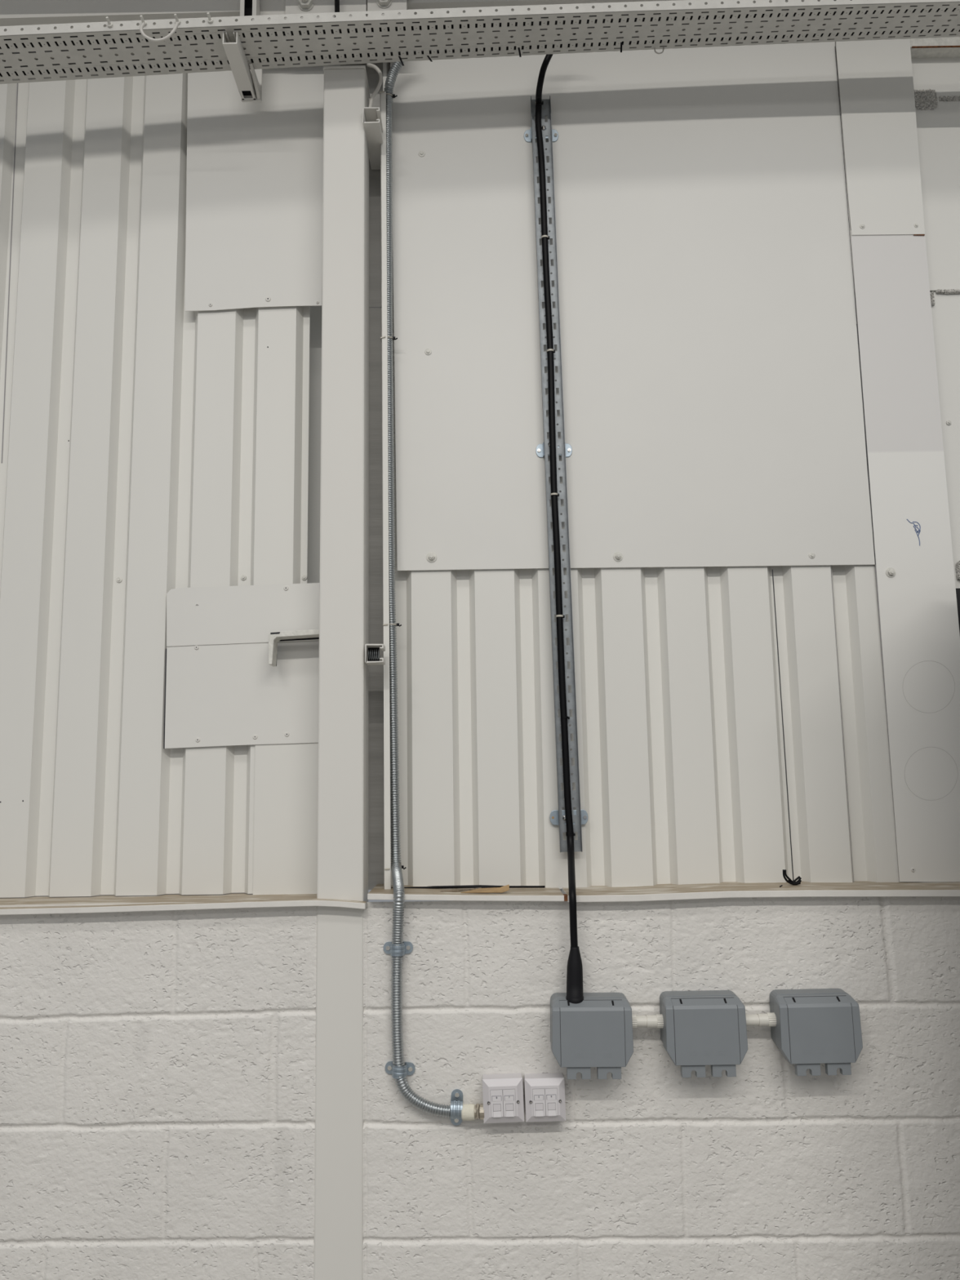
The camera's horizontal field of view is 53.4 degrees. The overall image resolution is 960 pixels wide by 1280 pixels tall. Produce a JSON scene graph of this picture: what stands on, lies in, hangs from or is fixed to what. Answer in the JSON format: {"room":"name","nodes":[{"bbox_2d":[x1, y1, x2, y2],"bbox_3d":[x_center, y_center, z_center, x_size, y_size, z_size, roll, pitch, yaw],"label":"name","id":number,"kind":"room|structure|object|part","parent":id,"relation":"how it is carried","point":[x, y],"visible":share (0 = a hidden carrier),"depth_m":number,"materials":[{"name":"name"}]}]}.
{"room":"industrial warehouse","nodes":[
{"label":"industrial warehouse","id":0,"kind":"room"},
{"bbox_2d":[0,0,959,897],"bbox_3d":[-0.009,-0.580,2.435,5.400,2.353,0.163,-1,-8,0],"label":"wall","id":1,"kind":"structure","parent":0,"point":[732,723],"depth_m":2.29,"materials":[{"name":"white metal"}]},
{"bbox_2d":[163,640,319,748],"bbox_3d":[-0.558,0.123,2.251,0.372,0.259,0.008,-1,-8,0],"label":"panel","id":2,"kind":"object","parent":1,"relation":"attached to","point":[217,695],"visible":0.98,"depth_m":2.25,"materials":[{"name":"white paint"}]},
{"bbox_2d":[166,582,319,646],"bbox_3d":[-0.562,-0.061,2.273,0.372,0.148,0.006,-1,-8,0],"label":"panel","id":3,"kind":"object","parent":1,"relation":"attached to","point":[242,614],"visible":0.98,"depth_m":2.27,"materials":[{"name":"white paint"}]},
{"bbox_2d":[184,65,324,311],"bbox_3d":[-0.580,-1.287,2.450,0.359,0.936,0.005,-1,-8,0],"label":"panel","id":4,"kind":"object","parent":1,"relation":"attached to","point":[255,175],"visible":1,"depth_m":2.43,"materials":[{"name":"white paint"}]},
{"bbox_2d":[253,742,318,894],"bbox_3d":[-0.446,0.410,2.212,0.156,0.355,0.002,-1,-8,0],"label":"sheet","id":5,"kind":"object","parent":1,"relation":"attached to","point":[285,859],"visible":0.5,"depth_m":2.21,"materials":[{"name":"white paint"}]},
{"bbox_3d":[-0.286,-0.580,2.402,0.139,2.353,0.007,-1,-8,0],"label":"liner panel","id":6,"kind":"part","parent":1,"relation":"part of","materials":[{"name":"white metal"}]},
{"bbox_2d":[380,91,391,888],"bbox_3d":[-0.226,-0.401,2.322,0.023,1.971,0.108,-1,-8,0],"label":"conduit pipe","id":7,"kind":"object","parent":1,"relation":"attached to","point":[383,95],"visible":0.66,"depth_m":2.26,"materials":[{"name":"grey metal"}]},
{"bbox_2d":[0,0,820,31],"bbox_3d":[-0.026,-1.673,2.477,5.200,0.177,0.050,-1,-8,0],"label":"trim","id":8,"kind":"structure","parent":1,"relation":"attached to","point":[12,12],"depth_m":2.45,"materials":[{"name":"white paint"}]},
{"bbox_2d":[524,95,587,852],"bbox_3d":[0.181,-0.451,2.315,0.111,1.889,0.029,-1,-8,0],"label":"channel","id":9,"kind":"object","parent":1,"relation":"attached to","point":[580,817],"visible":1,"depth_m":2.30,"materials":[{"name":"metal"}]},
{"bbox_2d":[390,41,875,570],"bbox_3d":[0.359,-0.982,2.401,1.174,1.636,0.013,-1,-8,0],"label":"flat panel","id":10,"kind":"object","parent":1,"relation":"attached to","point":[713,414],"visible":1,"depth_m":2.38,"materials":[{"name":"white paint"}]},
{"bbox_2d":[835,38,924,324],"bbox_3d":[1.027,-1.282,2.441,0.204,1.001,0.006,-1,-8,0],"label":"wall panel","id":11,"kind":"object","parent":1,"relation":"attached to","point":[876,91],"visible":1,"depth_m":2.44,"materials":[{"name":"white paint"}]},
{"bbox_2d":[850,231,959,881],"bbox_3d":[1.040,-0.241,2.292,0.189,1.606,0.014,-1,-8,0],"label":"wall panel","id":12,"kind":"object","parent":1,"relation":"attached to","point":[919,625],"visible":1,"depth_m":2.29,"materials":[{"name":"paint"}]},
{"bbox_2d":[914,88,937,110],"bbox_3d":[1.168,-1.416,2.501,0.064,0.062,0.006,-1,-8,0],"label":"bracket","id":13,"kind":"object","parent":1,"relation":"attached to","point":[926,100],"visible":0.98,"depth_m":2.50,"materials":[{"name":"grey metal"}]},
{"bbox_2d":[930,291,934,306],"bbox_3d":[1.148,-0.868,2.423,0.012,0.040,0.006,-1,-8,0],"label":"mortar patch","id":14,"kind":"object","parent":1,"relation":"attached to","point":[932,300],"visible":0.92,"depth_m":2.42,"materials":[{"name":"grey concrete"}]},
{"bbox_2d":[910,36,959,57],"bbox_3d":[1.839,-1.604,2.533,1.472,0.122,0.091,-1,-8,0],"label":"trim","id":15,"kind":"structure","parent":1,"relation":"attached to","point":[928,47],"depth_m":2.48,"materials":[{"name":"white paint"}]},
{"bbox_2d":[935,288,959,293],"bbox_3d":[1.213,-0.887,2.426,0.107,0.014,0.006,-1,-8,0],"label":"mortar patch","id":16,"kind":"object","parent":1,"relation":"attached to","point":[951,291],"visible":1,"depth_m":2.42,"materials":[{"name":"grey concrete"}]},
{"bbox_2d":[938,95,959,102],"bbox_3d":[1.253,-1.419,2.502,0.104,0.020,0.006,-1,-8,0],"label":"bracket","id":17,"kind":"object","parent":1,"relation":"attached to","point":[949,99],"visible":1,"depth_m":2.50,"materials":[{"name":"grey metal"}]},
{"bbox_2d":[955,588,959,633],"bbox_3d":[1.700,0.207,2.258,1.207,0.687,0.012,-1,-8,0],"label":"board","id":18,"kind":"object","parent":1,"relation":"attached to","point":[957,590],"visible":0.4,"depth_m":2.29,"materials":[{"name":"black"}]},
{"bbox_2d":[955,560,959,578],"bbox_3d":[1.192,-0.169,2.323,0.065,0.055,0.006,-1,-8,0],"label":"mortar patch","id":19,"kind":"object","parent":1,"relation":"attached to","point":[957,565],"visible":1,"depth_m":2.32,"materials":[{"name":"grey concrete"}]},
{"bbox_2d":[0,896,959,1279],"bbox_3d":[0.014,1.230,1.978,5.190,1.344,0.008,-1,-8,0],"label":"wall","id":20,"kind":"structure","parent":0,"point":[157,1068],"depth_m":2.01,"materials":[{"name":"white brick"}]},
{"bbox_2d":[0,893,316,906],"bbox_3d":[-1.470,0.602,2.165,2.242,0.012,0.190,-1,-8,0],"label":"trim","id":21,"kind":"structure","parent":20,"relation":"attached to","point":[101,900],"depth_m":2.13,"materials":[{"name":"paint"}]},
{"bbox_2d":[0,898,366,915],"bbox_3d":[-1.418,0.586,2.056,2.346,0.021,0.030,-1,-8,0],"label":"trim","id":22,"kind":"structure","parent":20,"relation":"attached to","point":[290,902],"depth_m":2.04,"materials":[{"name":"paint"}]},
{"bbox_2d":[383,941,413,956],"bbox_3d":[-0.176,0.660,2.040,0.064,0.026,0.034,-1,-8,0],"label":"saddle","id":23,"kind":"object","parent":20,"relation":"attached to","point":[406,947],"visible":1,"depth_m":2.04,"materials":[{"name":"metal"}]},
{"bbox_2d":[385,1061,415,1079],"bbox_3d":[-0.169,0.904,2.006,0.064,0.028,0.034,-1,-8,0],"label":"saddle","id":24,"kind":"object","parent":20,"relation":"attached to","point":[409,1068],"visible":0.99,"depth_m":2.01,"materials":[{"name":"metal"}]},
{"bbox_2d":[383,61,450,1117],"bbox_3d":[-0.161,-0.254,2.186,0.212,2.535,0.112,-6,-10,34],"label":"conduit","id":25,"kind":"object","parent":20,"relation":"attached to","point":[414,1099],"visible":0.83,"depth_m":2.20,"materials":[{"name":"metal"}]},
{"bbox_2d":[379,90,397,98],"bbox_3d":[-0.231,-1.381,2.425,0.044,0.010,0.038,-1,-8,0],"label":"cable tie","id":26,"kind":"object","parent":25,"relation":"attached to","point":[393,95],"visible":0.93,"depth_m":2.42,"materials":[{"name":"beige"}]},
{"bbox_2d":[380,336,397,342],"bbox_3d":[-0.221,-0.735,2.332,0.040,0.013,0.038,-1,-8,0],"label":"cable tie","id":27,"kind":"object","parent":25,"relation":"attached to","point":[393,337],"visible":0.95,"depth_m":2.33,"materials":[{"name":"beige"}]},
{"bbox_2d":[382,622,401,626],"bbox_3d":[-0.204,-0.035,2.232,0.042,0.008,0.038,-1,-8,0],"label":"cable tie","id":28,"kind":"object","parent":25,"relation":"attached to","point":[397,624],"visible":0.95,"depth_m":2.23,"materials":[{"name":"beige"}]},
{"bbox_2d":[384,865,406,870],"bbox_3d":[-0.190,0.514,2.153,0.047,0.009,0.038,-1,-8,0],"label":"cable tie","id":29,"kind":"object","parent":25,"relation":"attached to","point":[402,866],"visible":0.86,"depth_m":2.15,"materials":[{"name":"beige"}]},
{"bbox_2d":[461,1103,475,1120],"bbox_3d":[-0.024,0.984,1.989,0.027,0.032,0.032,-2,-8,6],"label":"coupling","id":30,"kind":"object","parent":25,"relation":"attached to","point":[468,1111],"visible":0.98,"depth_m":1.98,"materials":[{"name":"white plastic"}]},
{"bbox_2d":[450,1088,462,1125],"bbox_3d":[-0.049,0.981,1.994,0.026,0.072,0.034,-1,-8,0],"label":"saddle","id":31,"kind":"object","parent":20,"relation":"attached to","point":[456,1100],"visible":0.98,"depth_m":1.99,"materials":[{"name":"metal"}]},
{"bbox_2d":[367,884,564,901],"bbox_3d":[-0.030,0.567,2.153,0.422,0.022,0.217,-1,-8,0],"label":"trim","id":32,"kind":"structure","parent":20,"relation":"attached to","point":[378,892],"depth_m":2.05,"materials":[{"name":"paint"}]},
{"bbox_2d":[440,887,481,891],"bbox_3d":[-0.042,0.552,2.108,0.093,0.007,0.004,1,-8,-12],"label":"strip","id":33,"kind":"object","parent":32,"relation":"on","point":[470,889],"visible":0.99,"depth_m":2.11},
{"bbox_2d":[426,884,502,887],"bbox_3d":[-0.032,0.555,2.148,0.174,0.006,0.006,-1,-8,-1],"label":"plastic offcut","id":34,"kind":"object","parent":32,"relation":"on","point":[465,886],"visible":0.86,"depth_m":2.15,"materials":[{"name":"black"}]},
{"bbox_2d":[391,885,545,888],"bbox_3d":[-0.030,0.558,2.155,0.353,0.006,0.008,-1,-8,2],"label":"cable offcut","id":35,"kind":"object","parent":32,"relation":"on","point":[510,886],"visible":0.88,"depth_m":2.15,"materials":[{"name":"black rubber"}]},
{"bbox_2d":[460,884,509,893],"bbox_3d":[0.012,0.543,2.090,0.106,0.016,0.035,-2,-8,6],"label":"scrap","id":36,"kind":"object","parent":32,"relation":"on","point":[491,890],"visible":1,"depth_m":2.08,"materials":[{"name":"beige wood"}]},
{"bbox_2d":[482,1072,524,1123],"bbox_3d":[0.048,0.956,1.990,0.086,0.088,0.050,-1,-8,0],"label":"socket","id":37,"kind":"object","parent":20,"relation":"attached to","point":[502,1093],"visible":1,"depth_m":1.97,"materials":[{"name":"white plastic"}]},
{"bbox_2d":[474,1103,484,1119],"bbox_3d":[0.000,0.981,1.987,0.022,0.032,0.031,-2,-8,6],"label":"cable gland","id":38,"kind":"object","parent":37,"relation":"attached to","point":[478,1108],"visible":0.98,"depth_m":1.98,"materials":[{"name":"silver metal"}]},
{"bbox_2d":[493,1104,501,1111],"bbox_3d":[0.035,0.963,1.966,0.016,0.013,0.001,-1,-8,0],"label":"shutter","id":39,"kind":"object","parent":37,"relation":"attached to","point":[495,1107],"depth_m":1.97,"materials":[{"name":"white plastic"}]},
{"bbox_2d":[505,1103,513,1110],"bbox_3d":[0.061,0.962,1.966,0.016,0.013,0.001,-1,-8,0],"label":"shutter","id":40,"kind":"object","parent":37,"relation":"attached to","point":[508,1106],"depth_m":1.97,"materials":[{"name":"white plastic"}]},
{"bbox_2d":[524,1072,565,1122],"bbox_3d":[0.135,0.954,1.990,0.084,0.087,0.050,-1,-8,0],"label":"socket","id":41,"kind":"object","parent":20,"relation":"attached to","point":[544,1093],"visible":1,"depth_m":1.97,"materials":[{"name":"white plastic"}]},
{"bbox_2d":[535,1103,542,1110],"bbox_3d":[0.122,0.961,1.966,0.016,0.013,0.001,-1,-8,0],"label":"shutter","id":42,"kind":"object","parent":41,"relation":"attached to","point":[538,1106],"depth_m":1.97,"materials":[{"name":"white plastic"}]},
{"bbox_2d":[547,1102,555,1109],"bbox_3d":[0.148,0.960,1.966,0.016,0.013,0.001,-1,-8,0],"label":"shutter","id":43,"kind":"object","parent":41,"relation":"attached to","point":[550,1105],"depth_m":1.97,"materials":[{"name":"white plastic"}]},
{"bbox_2d":[550,992,633,1079],"bbox_3d":[0.231,0.826,1.995,0.168,0.155,0.076,0,-8,0],"label":"enclosure","id":44,"kind":"object","parent":20,"relation":"attached to","point":[597,1031],"visible":1,"depth_m":1.96,"materials":[{"name":"grey plastic"}]},
{"bbox_2d":[565,946,583,1004],"bbox_3d":[0.198,0.707,2.008,0.037,0.121,0.037,-1,-8,0],"label":"rubber boot","id":45,"kind":"object","parent":44,"relation":"attached to","point":[575,968],"visible":0.95,"depth_m":1.99,"materials":[{"name":"black rubber"}]},
{"bbox_2d":[535,53,577,946],"bbox_3d":[0.199,-0.416,2.235,0.076,2.225,0.156,1,-8,-10],"label":"cable","id":46,"kind":"object","parent":45,"relation":"attached to","point":[565,747],"visible":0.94,"depth_m":2.28,"materials":[{"name":"black rubber"}]},
{"bbox_2d":[546,348,555,352],"bbox_3d":[0.174,-0.707,2.340,0.021,0.007,0.018,-1,-8,0],"label":"cable tie","id":47,"kind":"object","parent":46,"relation":"attached to","point":[548,349],"visible":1,"depth_m":2.33,"materials":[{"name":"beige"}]},
{"bbox_2d":[565,831,575,835],"bbox_3d":[0.206,0.442,2.176,0.021,0.008,0.018,-1,-8,0],"label":"cable tie","id":48,"kind":"object","parent":46,"relation":"attached to","point":[571,833],"visible":1,"depth_m":2.17,"materials":[{"name":"black plastic"}]},
{"bbox_2d":[659,990,747,1077],"bbox_3d":[0.466,0.822,1.995,0.168,0.155,0.076,-1,-8,0],"label":"enclosure","id":49,"kind":"object","parent":20,"relation":"attached to","point":[701,1028],"visible":1,"depth_m":1.96,"materials":[{"name":"grey plastic"}]},
{"bbox_2d":[631,1014,663,1028],"bbox_3d":[0.350,0.799,2.000,0.092,0.028,0.027,-1,-8,0],"label":"coupling","id":50,"kind":"object","parent":49,"relation":"attached to","point":[647,1020],"visible":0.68,"depth_m":1.99,"materials":[{"name":"white plastic"}]},
{"bbox_2d":[560,880,959,902],"bbox_3d":[1.395,0.549,2.152,2.428,0.020,0.217,-1,-8,0],"label":"trim","id":51,"kind":"structure","parent":20,"relation":"attached to","point":[857,888],"depth_m":2.06,"materials":[{"name":"paint"}]},
{"bbox_2d":[782,869,801,884],"bbox_3d":[0.698,0.531,2.137,0.043,0.035,0.016,-1,-8,0],"label":"coiled cable","id":52,"kind":"object","parent":51,"relation":"on","point":[789,881],"visible":1,"depth_m":2.13,"materials":[{"name":"black plastic"}]},
{"bbox_2d":[768,988,862,1075],"bbox_3d":[0.701,0.818,1.995,0.168,0.155,0.076,-1,-8,0],"label":"enclosure","id":53,"kind":"object","parent":20,"relation":"attached to","point":[814,1027],"visible":1,"depth_m":1.96,"materials":[{"name":"grey plastic"}]},
{"bbox_2d":[745,1012,776,1026],"bbox_3d":[0.585,0.796,2.000,0.079,0.027,0.027,-1,-8,0],"label":"coupling","id":54,"kind":"object","parent":53,"relation":"attached to","point":[769,1020],"visible":0.83,"depth_m":1.99,"materials":[{"name":"white plastic"}]},
{"bbox_3d":[-0.029,-1.863,2.459,6.400,0.195,0.900,-1,-8,0],"label":"ceiling","id":55,"kind":"structure","parent":0,"visible":0},
{"bbox_2d":[240,0,260,21],"bbox_3d":[-0.584,-1.641,2.427,0.042,0.235,0.039,-1,-8,0],"label":"hanger","id":56,"kind":"object","parent":55,"relation":"hanging from","point":[247,7],"visible":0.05,"depth_m":2.41,"materials":[{"name":"white paint"}]},
{"bbox_2d":[222,30,262,102],"bbox_3d":[-0.575,-1.474,2.318,0.050,0.222,0.191,-1,-8,0],"label":"channel","id":57,"kind":"object","parent":56,"relation":"attached to","point":[248,82],"visible":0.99,"depth_m":2.31,"materials":[{"name":"white paint"}]},
{"bbox_3d":[-0.579,-1.368,2.377,0.034,0.002,0.035,-1,-8,0],"label":"shade plate","id":58,"kind":"part","parent":57,"relation":"part of","materials":[{"name":"black plastic"}]},
{"bbox_3d":[-0.574,-1.461,2.410,0.050,0.222,0.005,-1,-8,0],"label":"plate","id":59,"kind":"part","parent":57,"relation":"part of","materials":[{"name":"white paint"}]},
{"bbox_2d":[259,0,366,20],"bbox_3d":[-0.428,-1.628,2.432,0.276,0.265,0.048,-1,-8,0],"label":"plate","id":60,"kind":"object","parent":55,"relation":"attached to","point":[267,6],"visible":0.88,"depth_m":2.44,"materials":[{"name":"white paint"}]},
{"bbox_3d":[-0.526,-1.624,2.452,0.079,0.265,0.008,-1,-8,0],"label":"plate","id":61,"kind":"part","parent":60,"relation":"part of","materials":[{"name":"white paint"}]},
{"bbox_2d":[334,0,339,17],"bbox_3d":[-0.361,-1.613,2.403,0.016,0.305,0.012,-1,-8,0],"label":"cable","id":62,"kind":"object","parent":55,"relation":"hanging from","point":[336,2],"visible":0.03,"depth_m":2.40,"materials":[{"name":"black rubber"}]},
{"bbox_2d":[367,0,407,16],"bbox_3d":[-0.229,-1.632,2.425,0.116,0.265,0.042,-1,-8,0],"label":"plate","id":63,"kind":"object","parent":55,"relation":"attached to","point":[372,5],"visible":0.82,"depth_m":2.43,"materials":[{"name":"white paint"}]},
{"bbox_3d":[0.022,1.378,-1.914,8.000,0.050,8.600,-1,-8,0],"label":"floor","id":64,"kind":"structure","parent":0,"visible":0},
{"bbox_2d":[313,65,370,1279],"bbox_3d":[-0.308,0.251,2.167,0.104,3.347,0.110,-1,-8,0],"label":"steel column","id":65,"kind":"structure","parent":64,"relation":"on","point":[342,873],"depth_m":2.14,"materials":[{"name":"white metal"}]},
{"bbox_2d":[268,629,319,666],"bbox_3d":[-0.429,0.019,2.220,0.130,0.080,0.050,-1,-8,0],"label":"bracket","id":66,"kind":"object","parent":65,"relation":"attached to","point":[274,637],"visible":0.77,"depth_m":2.20,"materials":[{"name":"white metal"}]},
{"bbox_3d":[-0.334,-1.403,2.404,0.104,0.006,0.110,-1,-8,0],"label":"cap plate","id":67,"kind":"part","parent":65,"relation":"part of","materials":[{"name":"white paint"}]},
{"bbox_2d":[362,106,382,169],"bbox_3d":[-0.263,-1.260,2.403,0.042,0.042,0.181,-1,-8,0],"label":"channel","id":68,"kind":"object","parent":65,"relation":"attached to","point":[373,126],"visible":0.7,"depth_m":2.36,"materials":[{"name":"white paint"}]},
{"bbox_2d":[366,62,382,106],"bbox_3d":[-0.264,-1.384,2.385,0.041,0.150,0.038,-1,-8,0],"label":"wire","id":69,"kind":"object","parent":68,"relation":"in","point":[371,65],"visible":0.98,"depth_m":2.39,"materials":[{"name":"grey"}]},
{"bbox_2d":[364,644,385,665],"bbox_3d":[-0.236,0.033,2.153,0.042,0.042,0.050,-1,-8,0],"label":"channel","id":70,"kind":"object","parent":65,"relation":"attached to","point":[372,657],"visible":1,"depth_m":2.15,"materials":[{"name":"white paint"}]},
{"bbox_3d":[-0.242,0.035,2.168,0.026,0.035,0.002,-1,-8,0],"label":"plate","id":71,"kind":"part","parent":70,"relation":"part of","materials":[{"name":"black plastic"}]},
{"bbox_2d":[162,0,959,73],"bbox_3d":[0.573,-1.468,2.272,2.608,0.107,0.174,-1,-8,0],"label":"cable tray","id":72,"kind":"object","parent":65,"relation":"attached to","point":[310,20],"visible":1,"depth_m":2.26,"materials":[{"name":"paint"}]},
{"bbox_2d":[0,15,181,84],"bbox_3d":[-1.175,-1.370,2.249,0.892,0.090,0.169,-1,-8,0],"label":"cable tray","id":73,"kind":"object","parent":72,"relation":"attached to","point":[130,28],"visible":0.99,"depth_m":2.25,"materials":[{"name":"paint"}]},
{"bbox_2d":[139,22,178,42],"bbox_3d":[-0.728,-1.379,2.166,0.087,0.054,0.014,-1,-8,0],"label":"wire loop","id":74,"kind":"object","parent":73,"relation":"hanging from","point":[143,24],"visible":1,"depth_m":2.16,"materials":[{"name":"grey plastic"}]},
{"bbox_2d":[0,28,959,76],"bbox_3d":[0.127,-1.419,2.323,3.501,0.160,0.043,-1,-8,0],"label":"cable","id":75,"kind":"object","parent":73,"relation":"in","point":[883,32],"visible":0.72,"depth_m":2.33,"materials":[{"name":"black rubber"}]},
{"bbox_2d":[653,47,664,53],"bbox_3d":[0.442,-1.449,2.348,0.026,0.024,0.012,-1,-8,0],"label":"wire loop","id":76,"kind":"object","parent":72,"relation":"hanging from","point":[664,47],"visible":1,"depth_m":2.34,"materials":[{"name":"grey metal"}]}
]}

